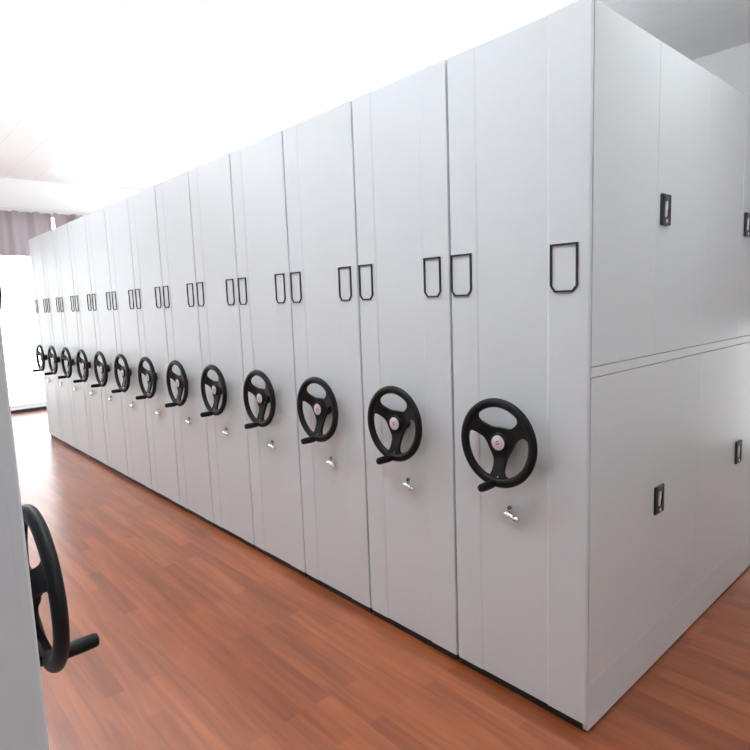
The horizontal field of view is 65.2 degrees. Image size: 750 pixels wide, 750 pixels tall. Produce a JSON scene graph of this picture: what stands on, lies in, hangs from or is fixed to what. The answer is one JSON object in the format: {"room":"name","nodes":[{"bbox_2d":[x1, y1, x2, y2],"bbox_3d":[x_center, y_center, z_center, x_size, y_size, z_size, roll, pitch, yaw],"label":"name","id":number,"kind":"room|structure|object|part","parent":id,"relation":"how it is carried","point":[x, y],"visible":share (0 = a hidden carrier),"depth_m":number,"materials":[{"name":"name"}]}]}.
{"room":"archive room","nodes":[
{"label":"archive room","id":0,"kind":"room"},
{"bbox_2d":[0,177,139,410],"bbox_3d":[-5.855,-1.186,9.010,8.400,3.600,0.200,-8,10,-42],"label":"wall","id":1,"kind":"structure","parent":0,"point":[22,193],"depth_m":9.39,"materials":[{"name":"white paint"}]},
{"bbox_2d":[11,406,46,413],"bbox_3d":[-5.714,0.585,9.147,8.400,0.041,0.030,-8,10,-42],"label":"baseboard","id":2,"kind":"structure","parent":1,"relation":"attached to","point":[44,407],"depth_m":9.32,"materials":[{"name":"black"}]},
{"bbox_2d":[10,212,68,408],"bbox_3d":[-5.841,-0.970,9.030,5.200,3.055,0.060,-8,10,-42],"label":"window","id":3,"kind":"structure","parent":1,"relation":"in","point":[52,215],"depth_m":9.40,"materials":[{"name":"white plastic"}]},
{"bbox_2d":[0,206,91,213],"bbox_3d":[-5.715,-2.522,8.781,5.200,0.044,0.144,-8,10,-42],"label":"rail","id":4,"kind":"object","parent":1,"relation":"attached to","point":[0,206],"visible":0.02,"depth_m":9.18,"materials":[{"name":"white metal"}]},
{"bbox_2d":[0,210,51,255],"bbox_3d":[-6.308,-2.040,8.208,3.255,0.675,0.112,-8,10,-42],"label":"curtain","id":5,"kind":"object","parent":4,"relation":"hanging from","point":[16,228],"visible":0.76,"depth_m":8.97,"materials":[{"name":"fabric"}]},
{"bbox_2d":[54,213,82,227],"bbox_3d":[-4.444,-2.317,9.877,1.712,0.675,0.112,-8,10,-42],"label":"curtain","id":6,"kind":"object","parent":4,"relation":"hanging from","point":[61,219],"visible":0.06,"depth_m":9.40,"materials":[{"name":"fabric"}]},
{"bbox_2d":[0,0,749,190],"bbox_3d":[-1.409,-2.571,3.814,8.800,0.120,13.650,-8,10,-42],"label":"ceiling","id":7,"kind":"structure","parent":0,"point":[97,93],"depth_m":4.97,"materials":[{"name":"white paint"}]},
{"bbox_2d":[11,409,749,749],"bbox_3d":[-1.275,1.118,4.277,8.800,0.120,13.650,-8,10,-42],"label":"floor","id":8,"kind":"structure","parent":0,"point":[209,641],"depth_m":2.52,"materials":[{"name":"laminate"}]},
{"bbox_2d":[29,235,62,442],"bbox_3d":[-2.936,-0.556,7.897,3.032,2.418,0.544,-8,10,-42],"label":"tall cabinet","id":9,"kind":"object","parent":8,"relation":"on","point":[34,243],"visible":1,"depth_m":6.99,"materials":[{"name":"white metal"}]},
{"bbox_2d":[0,283,99,749],"bbox_3d":[-1.231,0.300,0.587,1.761,2.418,0.571,-8,10,-42],"label":"tall cabinet","id":10,"kind":"object","parent":8,"relation":"on","point":[25,647],"visible":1,"depth_m":0.86,"materials":[{"name":"metal"}]},
{"bbox_3d":[-0.557,-0.173,0.845,0.006,0.158,0.090,-8,10,-42],"label":"label frame","id":11,"kind":"part","parent":10,"relation":"part of","materials":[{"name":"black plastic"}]},
{"bbox_3d":[-0.707,0.202,1.057,0.018,2.378,0.567,-8,10,-42],"label":"panel","id":12,"kind":"part","parent":10,"relation":"part of","materials":[{"name":"metal"}]},
{"bbox_3d":[-0.621,0.557,1.189,0.116,0.032,0.032,-8,10,-42],"label":"crank handle","id":13,"kind":"part","parent":10,"relation":"part of","materials":[{"name":"black plastic"}]},
{"bbox_2d":[40,229,76,449],"bbox_3d":[-2.567,-0.519,7.490,3.032,2.418,0.544,-8,10,-42],"label":"tall cabinet","id":14,"kind":"object","parent":8,"relation":"on","point":[47,239],"visible":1,"depth_m":6.58,"materials":[{"name":"white metal"}]},
{"bbox_2d":[53,223,92,458],"bbox_3d":[-2.198,-0.481,7.085,3.032,2.418,0.544,-8,10,-42],"label":"tall cabinet","id":15,"kind":"object","parent":8,"relation":"on","point":[61,234],"visible":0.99,"depth_m":6.17,"materials":[{"name":"white metal"}]},
{"bbox_2d":[68,216,109,468],"bbox_3d":[-1.829,-0.444,6.678,3.032,2.418,0.544,-8,10,-42],"label":"tall cabinet","id":16,"kind":"object","parent":8,"relation":"on","point":[78,247],"visible":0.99,"depth_m":5.76,"materials":[{"name":"white metal"}]},
{"bbox_3d":[-2.900,0.058,5.759,0.116,0.032,0.032,-8,10,-42],"label":"crank handle","id":17,"kind":"part","parent":16,"relation":"part of","materials":[{"name":"black plastic"}]},
{"bbox_3d":[-2.724,-0.690,5.591,0.006,0.158,0.090,-8,10,-42],"label":"label frame","id":18,"kind":"part","parent":16,"relation":"part of","materials":[{"name":"black plastic"}]},
{"bbox_2d":[84,207,130,479],"bbox_3d":[-1.460,-0.406,6.272,3.032,2.418,0.544,-8,10,-42],"label":"tall cabinet","id":19,"kind":"object","parent":8,"relation":"on","point":[95,223],"visible":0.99,"depth_m":5.36,"materials":[{"name":"white metal"}]},
{"bbox_3d":[-2.625,-0.680,5.481,0.006,0.158,0.090,-8,10,-42],"label":"label frame","id":20,"kind":"part","parent":19,"relation":"part of","materials":[{"name":"black plastic"}]},
{"bbox_3d":[-2.531,0.096,5.353,0.116,0.032,0.032,-8,10,-42],"label":"crank handle","id":21,"kind":"part","parent":19,"relation":"part of","materials":[{"name":"black plastic"}]},
{"bbox_3d":[-2.355,-0.652,5.185,0.006,0.158,0.090,-8,10,-42],"label":"label frame","id":22,"kind":"part","parent":19,"relation":"part of","materials":[{"name":"black plastic"}]},
{"bbox_2d":[104,197,154,492],"bbox_3d":[-1.091,-0.368,5.866,3.032,2.418,0.544,-8,10,-42],"label":"tall cabinet","id":23,"kind":"object","parent":8,"relation":"on","point":[127,360],"visible":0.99,"depth_m":4.95,"materials":[{"name":"white metal"}]},
{"bbox_3d":[-2.256,-0.642,5.075,0.006,0.158,0.090,-8,10,-42],"label":"label frame","id":24,"kind":"part","parent":23,"relation":"part of","materials":[{"name":"black plastic"}]},
{"bbox_3d":[-2.162,0.133,4.947,0.116,0.032,0.032,-8,10,-42],"label":"crank handle","id":25,"kind":"part","parent":23,"relation":"part of","materials":[{"name":"black plastic"}]},
{"bbox_3d":[-1.986,-0.615,4.779,0.006,0.158,0.090,-8,10,-42],"label":"label frame","id":26,"kind":"part","parent":23,"relation":"part of","materials":[{"name":"black plastic"}]},
{"bbox_2d":[127,185,182,507],"bbox_3d":[-0.722,-0.331,5.460,3.032,2.418,0.544,-8,10,-42],"label":"tall cabinet","id":27,"kind":"object","parent":8,"relation":"on","point":[142,207],"visible":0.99,"depth_m":4.54,"materials":[{"name":"white metal"}]},
{"bbox_3d":[-1.887,-0.605,4.669,0.006,0.158,0.090,-8,10,-42],"label":"label frame","id":28,"kind":"part","parent":27,"relation":"part of","materials":[{"name":"black plastic"}]},
{"bbox_3d":[-1.792,0.171,4.540,0.116,0.032,0.032,-8,10,-42],"label":"crank handle","id":29,"kind":"part","parent":27,"relation":"part of","materials":[{"name":"black plastic"}]},
{"bbox_3d":[-1.617,-0.577,4.373,0.006,0.158,0.090,-8,10,-42],"label":"label frame","id":30,"kind":"part","parent":27,"relation":"part of","materials":[{"name":"black plastic"}]},
{"bbox_2d":[155,171,215,526],"bbox_3d":[-0.353,-0.293,5.054,3.032,2.418,0.544,-8,10,-42],"label":"tall cabinet","id":31,"kind":"object","parent":8,"relation":"on","point":[173,202],"visible":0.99,"depth_m":4.13,"materials":[{"name":"white metal"}]},
{"bbox_3d":[-1.518,-0.567,4.263,0.006,0.158,0.090,-8,10,-42],"label":"label frame","id":32,"kind":"part","parent":31,"relation":"part of","materials":[{"name":"black plastic"}]},
{"bbox_3d":[-1.423,0.208,4.135,0.116,0.032,0.032,-8,10,-42],"label":"crank handle","id":33,"kind":"part","parent":31,"relation":"part of","materials":[{"name":"black plastic"}]},
{"bbox_3d":[-1.248,-0.540,3.967,0.006,0.158,0.090,-8,10,-42],"label":"label frame","id":34,"kind":"part","parent":31,"relation":"part of","materials":[{"name":"black plastic"}]},
{"bbox_2d":[188,153,257,548],"bbox_3d":[0.016,-0.256,4.648,3.032,2.418,0.544,-8,10,-42],"label":"tall cabinet","id":35,"kind":"object","parent":8,"relation":"on","point":[210,183],"visible":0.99,"depth_m":3.72,"materials":[{"name":"white metal"}]},
{"bbox_3d":[-1.148,-0.529,3.857,0.006,0.158,0.090,-8,10,-42],"label":"label frame","id":36,"kind":"part","parent":35,"relation":"part of","materials":[{"name":"black plastic"}]},
{"bbox_3d":[-1.054,0.246,3.728,0.116,0.032,0.032,-8,10,-42],"label":"crank handle","id":37,"kind":"part","parent":35,"relation":"part of","materials":[{"name":"black plastic"}]},
{"bbox_3d":[-0.879,-0.502,3.561,0.006,0.158,0.090,-8,10,-42],"label":"label frame","id":38,"kind":"part","parent":35,"relation":"part of","materials":[{"name":"black plastic"}]},
{"bbox_2d":[230,130,308,576],"bbox_3d":[0.386,-0.218,4.242,3.032,2.418,0.544,-8,10,-42],"label":"tall cabinet","id":39,"kind":"object","parent":8,"relation":"on","point":[257,168],"visible":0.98,"depth_m":3.31,"materials":[{"name":"white metal"}]},
{"bbox_3d":[-0.779,-0.492,3.451,0.006,0.158,0.090,-8,10,-42],"label":"label frame","id":40,"kind":"part","parent":39,"relation":"part of","materials":[{"name":"black plastic"}]},
{"bbox_3d":[-0.685,0.284,3.322,0.116,0.032,0.032,-8,10,-42],"label":"crank handle","id":41,"kind":"part","parent":39,"relation":"part of","materials":[{"name":"black plastic"}]},
{"bbox_3d":[-0.590,0.410,3.366,0.024,0.032,0.065,-8,9,-37],"label":"lock lever","id":42,"kind":"part","parent":39,"relation":"part of","materials":[{"name":"silver metal"}]},
{"bbox_3d":[-0.510,-0.465,3.155,0.006,0.158,0.090,-8,10,-42],"label":"label frame","id":43,"kind":"part","parent":39,"relation":"part of","materials":[{"name":"black plastic"}]},
{"bbox_2d":[283,101,373,612],"bbox_3d":[0.755,-0.181,3.836,3.032,2.418,0.544,-8,10,-42],"label":"tall cabinet","id":44,"kind":"object","parent":8,"relation":"on","point":[319,165],"visible":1,"depth_m":2.90,"materials":[{"name":"white metal"}]},
{"bbox_3d":[-0.410,-0.454,3.045,0.006,0.158,0.090,-8,10,-42],"label":"label frame","id":45,"kind":"part","parent":44,"relation":"part of","materials":[{"name":"black plastic"}]},
{"bbox_3d":[-0.316,0.321,2.916,0.116,0.032,0.032,-8,10,-42],"label":"crank handle","id":46,"kind":"part","parent":44,"relation":"part of","materials":[{"name":"black plastic"}]},
{"bbox_3d":[-0.221,0.448,2.960,0.024,0.032,0.065,-8,9,-37],"label":"lock lever","id":47,"kind":"part","parent":44,"relation":"part of","materials":[{"name":"silver metal"}]},
{"bbox_3d":[-0.141,-0.427,2.749,0.006,0.158,0.090,-8,10,-42],"label":"label frame","id":48,"kind":"part","parent":44,"relation":"part of","materials":[{"name":"black plastic"}]},
{"bbox_2d":[352,60,460,659],"bbox_3d":[1.124,-0.143,3.430,3.032,2.418,0.544,-8,10,-42],"label":"tall cabinet","id":49,"kind":"object","parent":8,"relation":"on","point":[401,126],"visible":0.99,"depth_m":2.49,"materials":[{"name":"metal"}]},
{"bbox_3d":[-0.041,-0.417,2.639,0.006,0.158,0.090,-8,10,-42],"label":"label frame","id":50,"kind":"part","parent":49,"relation":"part of","materials":[{"name":"black plastic"}]},
{"bbox_3d":[0.053,0.359,2.510,0.116,0.032,0.032,-8,10,-42],"label":"crank handle","id":51,"kind":"part","parent":49,"relation":"part of","materials":[{"name":"black plastic"}]},
{"bbox_3d":[0.148,0.486,2.554,0.024,0.032,0.065,-8,9,-37],"label":"lock lever","id":52,"kind":"part","parent":49,"relation":"part of","materials":[{"name":"silver metal"}]},
{"bbox_3d":[0.228,-0.389,2.343,0.006,0.158,0.090,-8,10,-42],"label":"label frame","id":53,"kind":"part","parent":49,"relation":"part of","materials":[{"name":"black plastic"}]},
{"bbox_2d":[447,0,749,730],"bbox_3d":[1.507,-0.104,3.008,3.032,2.418,0.588,-8,10,-42],"label":"tall cabinet","id":54,"kind":"object","parent":8,"relation":"on","point":[599,173],"visible":1,"depth_m":2.14,"materials":[{"name":"metal"}]},
{"bbox_3d":[0.328,-0.379,2.233,0.006,0.158,0.100,-8,10,-42],"label":"label frame","id":55,"kind":"part","parent":54,"relation":"part of","materials":[{"name":"black plastic"}]},
{"bbox_3d":[0.414,0.396,2.113,0.116,0.032,0.032,-8,10,-42],"label":"crank handle","id":56,"kind":"part","parent":54,"relation":"part of","materials":[{"name":"black plastic"}]},
{"bbox_3d":[0.504,0.522,2.163,0.024,0.032,0.065,-8,9,-37],"label":"lock lever","id":57,"kind":"part","parent":54,"relation":"part of","materials":[{"name":"silver metal"}]},
{"bbox_3d":[0.505,0.024,2.116,0.012,2.378,0.570,-8,10,-42],"label":"panel","id":58,"kind":"part","parent":54,"relation":"part of","materials":[{"name":"metal"}]},
{"bbox_3d":[0.616,-0.350,1.916,0.006,0.158,0.100,-8,10,-42],"label":"label frame","id":59,"kind":"part","parent":54,"relation":"part of","materials":[{"name":"black plastic"}]},
{"bbox_3d":[0.852,-0.606,1.998,0.475,1.116,0.020,-8,10,-42],"label":"door","id":60,"kind":"part","parent":54,"relation":"part of","materials":[{"name":"metal"}]},
{"bbox_3d":[1.069,0.492,2.297,0.954,1.076,0.020,-8,10,-42],"label":"door","id":61,"kind":"part","parent":54,"relation":"part of","materials":[{"name":"metal"}]},
{"bbox_3d":[1.129,0.494,2.332,0.078,0.112,0.010,-8,10,-42],"label":"door handle","id":62,"kind":"part","parent":54,"relation":"part of","materials":[{"name":"black plastic"}]},
{"bbox_3d":[1.085,-0.617,2.189,0.078,0.112,0.010,-8,10,-42],"label":"door handle","id":63,"kind":"part","parent":54,"relation":"part of","materials":[{"name":"black plastic"}]},
{"bbox_3d":[1.795,1.009,3.005,2.855,0.175,0.020,-8,10,-42],"label":"plinth rail","id":64,"kind":"part","parent":54,"relation":"part of","materials":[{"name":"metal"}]},
{"bbox_3d":[1.753,-0.165,2.858,2.855,0.033,0.020,-8,10,-42],"label":"rail","id":65,"kind":"part","parent":54,"relation":"part of","materials":[{"name":"metal"}]},
{"bbox_3d":[1.205,-0.658,2.314,0.475,1.116,0.020,-8,10,-42],"label":"door","id":66,"kind":"part","parent":54,"relation":"part of","materials":[{"name":"metal"}]},
{"bbox_3d":[1.776,0.387,2.930,0.954,1.076,0.020,-8,10,-42],"label":"door","id":67,"kind":"part","parent":54,"relation":"part of","materials":[{"name":"metal"}]},
{"bbox_3d":[1.559,-0.711,2.631,0.475,1.116,0.020,-8,10,-42],"label":"door","id":68,"kind":"part","parent":54,"relation":"part of","materials":[{"name":"metal"}]},
{"bbox_3d":[1.837,0.389,2.965,0.078,0.112,0.010,-8,10,-42],"label":"door handle","id":69,"kind":"part","parent":54,"relation":"part of","materials":[{"name":"black plastic"}]},
{"bbox_3d":[1.912,-0.764,2.947,0.475,1.116,0.020,-8,10,-42],"label":"door","id":70,"kind":"part","parent":54,"relation":"part of","materials":[{"name":"metal"}]},
{"bbox_3d":[1.792,-0.722,2.822,0.078,0.112,0.010,-8,10,-42],"label":"door handle","id":71,"kind":"part","parent":54,"relation":"part of","materials":[{"name":"black plastic"}]},
{"bbox_2d":[692,42,749,97],"bbox_3d":[1.842,-1.201,6.896,0.200,3.600,13.650,-8,10,-42],"label":"wall","id":72,"kind":"structure","parent":0,"point":[732,65],"depth_m":5.09,"materials":[{"name":"white paint"}]}
]}

